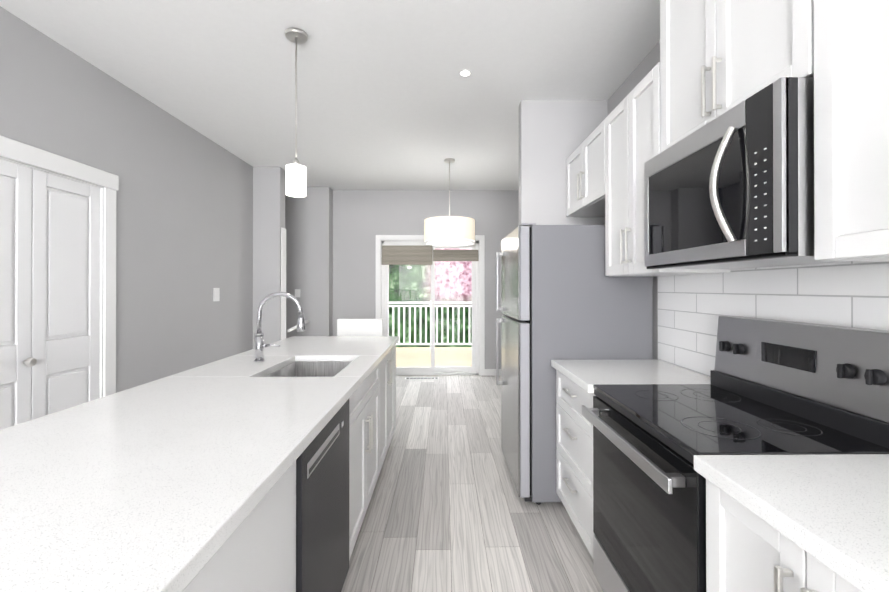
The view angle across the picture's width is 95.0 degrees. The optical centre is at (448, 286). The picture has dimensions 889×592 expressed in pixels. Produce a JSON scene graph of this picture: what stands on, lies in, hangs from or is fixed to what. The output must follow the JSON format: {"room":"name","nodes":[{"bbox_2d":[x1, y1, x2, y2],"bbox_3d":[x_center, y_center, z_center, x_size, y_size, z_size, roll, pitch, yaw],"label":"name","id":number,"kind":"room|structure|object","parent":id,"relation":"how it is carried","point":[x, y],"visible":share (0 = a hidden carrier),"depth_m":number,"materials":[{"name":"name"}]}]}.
{"room":"kitchen","nodes":[
{"label":"kitchen","id":0,"kind":"room"},
{"bbox_2d":[0,6,252,397],"bbox_3d":[-2.741,-0.079,0.474,0.722,2.880,11.250,0,0,-1],"label":"wall","id":1,"kind":"structure","parent":0,"point":[184,220],"depth_m":3.23,"materials":[{"name":"grey paint"}]},
{"bbox_2d":[0,159,99,429],"bbox_3d":[-2.426,0.331,2.382,0.090,2.050,0.944,0,0,-1],"label":"closet doors","id":2,"kind":"structure","parent":1,"relation":"in","point":[49,293],"depth_m":2.48,"materials":[{"name":"white paint"}]},
{"bbox_2d":[213,288,219,300],"bbox_3d":[-2.442,0.085,4.283,0.009,0.140,0.110,0,0,-1],"label":"switch plate","id":3,"kind":"object","parent":1,"relation":"attached to","point":[216,294],"depth_m":4.27,"materials":[{"name":"white plastic"}]},
{"bbox_2d":[253,167,284,348],"bbox_3d":[-2.288,-0.061,5.185,0.340,2.880,0.160,0,0,-1],"label":"wall","id":4,"kind":"structure","parent":0,"point":[268,203],"depth_m":5.11,"materials":[{"name":"grey paint"}]},
{"bbox_2d":[281,227,308,339],"bbox_3d":[-2.096,0.320,5.597,0.044,2.120,0.962,0,0,-1],"label":"trim","id":5,"kind":"structure","parent":4,"relation":"attached to","point":[283,282],"depth_m":5.17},
{"bbox_2d":[285,187,332,337],"bbox_3d":[-2.205,-0.058,6.206,0.810,2.880,0.200,0,0,-1],"label":"wall","id":6,"kind":"structure","parent":0,"point":[309,242],"depth_m":6.11,"materials":[{"name":"grey paint"}]},
{"bbox_2d":[295,289,299,296],"bbox_3d":[-2.269,0.102,6.101,0.080,0.120,0.006,0,0,-1],"label":"switch plate","id":7,"kind":"object","parent":6,"relation":"attached to","point":[297,291],"depth_m":6.10,"materials":[{"name":"white plastic"}]},
{"bbox_2d":[0,0,659,189],"bbox_3d":[-0.793,-1.569,0.573,6.220,0.100,11.790,0,0,-1],"label":"ceiling","id":8,"kind":"structure","parent":0,"point":[389,97],"depth_m":2.82,"materials":[{"name":"white paint"}]},
{"bbox_2d":[285,27,307,196],"bbox_3d":[-0.915,-1.029,2.441,0.132,0.965,0.132,0,0,-1],"label":"mini pendant light","id":9,"kind":"object","parent":8,"relation":"hanging from","point":[295,178],"visible":0.98,"depth_m":2.41,"materials":[{"name":"white glass"}]},
{"bbox_2d":[424,158,474,245],"bbox_3d":[0.007,-1.005,4.836,0.600,0.995,0.600,0,0,-1],"label":"drum pendant light","id":10,"kind":"object","parent":8,"relation":"hanging from","point":[449,230],"visible":1,"depth_m":4.59,"materials":[{"name":"white fabric"}]},
{"bbox_2d":[459,69,471,75],"bbox_3d":[0.115,-1.507,2.879,0.090,0.006,0.090,0,0,-1],"label":"recessed light","id":11,"kind":"object","parent":8,"relation":"in","point":[465,72],"visible":1,"depth_m":2.87,"materials":[{"name":"white plastic"}]},
{"bbox_2d":[333,190,518,375],"bbox_3d":[-0.182,-0.057,6.393,4.860,2.880,0.156,0,0,-1],"label":"wall","id":12,"kind":"structure","parent":0,"point":[362,219],"depth_m":6.32,"materials":[{"name":"grey paint"}]},
{"bbox_2d":[382,245,478,264],"bbox_3d":[-0.291,-0.487,6.331,1.500,0.300,0.060,0,0,-1],"label":"shades","id":13,"kind":"object","parent":12,"relation":"attached to","point":[409,254],"visible":1,"depth_m":6.32,"materials":[{"name":"beige fabric"}]},
{"bbox_2d":[382,241,478,374],"bbox_3d":[-0.292,0.337,6.393,1.514,2.092,0.120,0,0,-1],"label":"sliding patio door","id":14,"kind":"structure","parent":12,"relation":"in","point":[433,369],"depth_m":6.37,"materials":[{"name":"clear glass"}]},
{"bbox_2d":[485,369,500,375],"bbox_3d":[0.886,1.333,6.332,0.665,0.100,0.013,0,0,-1],"label":"baseboard","id":15,"kind":"structure","parent":12,"relation":"attached to","point":[490,372],"depth_m":6.31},
{"bbox_2d":[341,375,603,591],"bbox_3d":[-0.793,1.411,0.562,6.220,0.100,11.790,0,0,-1],"label":"floor","id":16,"kind":"structure","parent":0,"point":[449,509],"depth_m":2.42,"materials":[{"name":"grey wood"}]},
{"bbox_2d":[180,340,398,591],"bbox_3d":[-0.810,0.925,1.439,0.782,0.880,4.460,0,0,-1],"label":"kitchen island","id":17,"kind":"object","parent":16,"relation":"on","point":[259,554],"depth_m":1.14,"materials":[{"name":"white paint"}]},
{"bbox_2d":[0,336,398,591],"bbox_3d":[-0.910,0.465,1.439,0.965,0.040,4.540,0,0,-1],"label":"island countertop","id":18,"kind":"structure","parent":17,"relation":"on","point":[132,489],"depth_m":1.01,"materials":[{"name":"white stone"}]},
{"bbox_2d":[254,292,305,362],"bbox_3d":[-1.008,0.239,2.429,0.304,0.416,0.060,0,0,-1],"label":"faucet","id":19,"kind":"object","parent":18,"relation":"on","point":[260,345],"visible":1,"depth_m":2.42,"materials":[{"name":"silver metal"}]},
{"bbox_2d":[264,360,363,375],"bbox_3d":[-0.786,0.591,2.335,0.479,0.230,0.694,0,0,-1],"label":"sink","id":20,"kind":"object","parent":18,"relation":"in","point":[294,367],"depth_m":2.65,"materials":[{"name":"silver metal"}]},
{"bbox_2d":[296,399,348,591],"bbox_3d":[-0.798,0.921,1.504,0.722,0.864,0.612,0,0,-1],"label":"dishwasher","id":21,"kind":"object","parent":17,"relation":"in","point":[322,512],"visible":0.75,"depth_m":1.43,"materials":[{"name":"black metal"}]},
{"bbox_2d":[337,319,382,335],"bbox_3d":[-0.914,0.854,4.028,0.470,1.040,0.420,0,0,-1],"label":"stool","id":22,"kind":"object","parent":16,"relation":"on","point":[359,327],"visible":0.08,"depth_m":4.18,"materials":[{"name":"white fabric"}]},
{"bbox_2d":[405,377,437,379],"bbox_3d":[-0.409,1.379,6.112,0.500,0.006,0.120,0,0,-1],"label":"floor vent","id":23,"kind":"object","parent":16,"relation":"in","point":[416,378],"visible":1,"depth_m":6.09,"materials":[{"name":"white metal"}]},
{"bbox_2d":[496,223,652,504],"bbox_3d":[0.817,0.488,2.897,0.885,1.765,0.757,0,0,-1],"label":"refrigerator","id":24,"kind":"object","parent":16,"relation":"on","point":[563,297],"visible":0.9,"depth_m":2.52,"materials":[{"name":"grey metal"}]},
{"bbox_2d":[551,359,709,557],"bbox_3d":[0.961,0.907,2.180,0.666,0.920,0.644,0,0,-1],"label":"base cabinet","id":25,"kind":"object","parent":16,"relation":"on","point":[576,380],"visible":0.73,"depth_m":2.13,"materials":[{"name":"white paint"}]},
{"bbox_2d":[582,316,888,591],"bbox_3d":[0.945,0.749,1.467,0.700,1.232,0.770,0,0,-1],"label":"range","id":26,"kind":"object","parent":16,"relation":"on","point":[775,387],"visible":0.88,"depth_m":1.35,"materials":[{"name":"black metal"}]},
{"bbox_2d":[694,454,888,591],"bbox_3d":[0.978,0.902,0.777,0.666,0.920,0.598,0,0,-1],"label":"base cabinet","id":27,"kind":"object","parent":16,"relation":"on","point":[797,523],"visible":1,"depth_m":0.88,"materials":[{"name":"white paint"}]},
{"bbox_2d":[519,100,606,226],"bbox_3d":[0.934,-0.068,3.353,0.700,2.880,0.120,0,0,-1],"label":"wall","id":28,"kind":"structure","parent":0,"point":[554,135],"depth_m":3.30,"materials":[{"name":"grey paint"}]},
{"bbox_2d":[607,41,659,359],"bbox_3d":[1.387,-0.078,0.624,0.140,2.880,11.450,0,0,-1],"label":"wall","id":29,"kind":"structure","parent":0,"point":[644,68],"depth_m":2.67,"materials":[{"name":"grey paint"}]},
{"bbox_2d":[566,119,604,216],"bbox_3d":[1.098,-0.795,2.895,0.361,0.470,0.790,0,0,-1],"label":"upper cabinet","id":30,"kind":"object","parent":29,"relation":"attached to","point":[585,178],"visible":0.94,"depth_m":2.84,"materials":[{"name":"white paint"}]},
{"bbox_2d":[605,62,730,275],"bbox_3d":[1.107,-0.548,2.180,0.361,0.970,0.630,0,0,-1],"label":"upper cabinet","id":31,"kind":"object","parent":29,"relation":"attached to","point":[632,132],"visible":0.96,"depth_m":2.14,"materials":[{"name":"white paint"}]},
{"bbox_2d":[660,0,813,152],"bbox_3d":[1.115,-0.982,1.480,0.361,0.827,0.766,0,0,-1],"label":"upper cabinet","id":32,"kind":"object","parent":29,"relation":"attached to","point":[718,58],"visible":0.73,"depth_m":1.44,"materials":[{"name":"white paint"}]},
{"bbox_2d":[644,77,849,268],"bbox_3d":[1.062,-0.322,1.476,0.468,0.483,0.755,0,0,-1],"label":"microwave","id":33,"kind":"object","parent":32,"relation":"attached to","point":[732,188],"visible":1,"depth_m":1.26,"materials":[{"name":"silver metal"}]},
{"bbox_2d":[658,261,888,376],"bbox_3d":[1.306,-0.051,1.205,0.008,1.030,2.615,0,0,-1],"label":"tile backsplash","id":34,"kind":"structure","parent":29,"relation":"attached to","point":[694,307],"depth_m":1.68,"materials":[{"name":"white tile"}]},
{"bbox_2d":[814,0,888,261],"bbox_3d":[1.123,-0.733,0.793,0.361,1.330,0.598,0,0,-1],"label":"upper cabinet","id":35,"kind":"object","parent":29,"relation":"attached to","point":[851,130],"visible":1,"depth_m":0.99,"materials":[{"name":"white paint"}]},
{"label":"outside","id":36,"kind":"structure","parent":0,"visible":0},
{"bbox_2d":[396,347,471,366],"bbox_3d":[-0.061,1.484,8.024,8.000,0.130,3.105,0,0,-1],"label":"deck","id":37,"kind":"object","parent":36,"point":[419,360],"depth_m":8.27,"materials":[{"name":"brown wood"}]},
{"bbox_2d":[389,301,471,348],"bbox_3d":[-0.078,0.869,9.378,8.000,1.110,0.100,0,0,-1],"label":"railing","id":38,"kind":"object","parent":37,"relation":"on","point":[426,343],"depth_m":9.35,"materials":[{"name":"white wood"}]},
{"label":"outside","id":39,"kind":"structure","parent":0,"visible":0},
{"bbox_2d":[389,248,471,346],"bbox_3d":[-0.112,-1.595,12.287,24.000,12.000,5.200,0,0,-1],"label":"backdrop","id":40,"kind":"structure","parent":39,"point":[422,277],"depth_m":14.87,"materials":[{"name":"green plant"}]}
]}

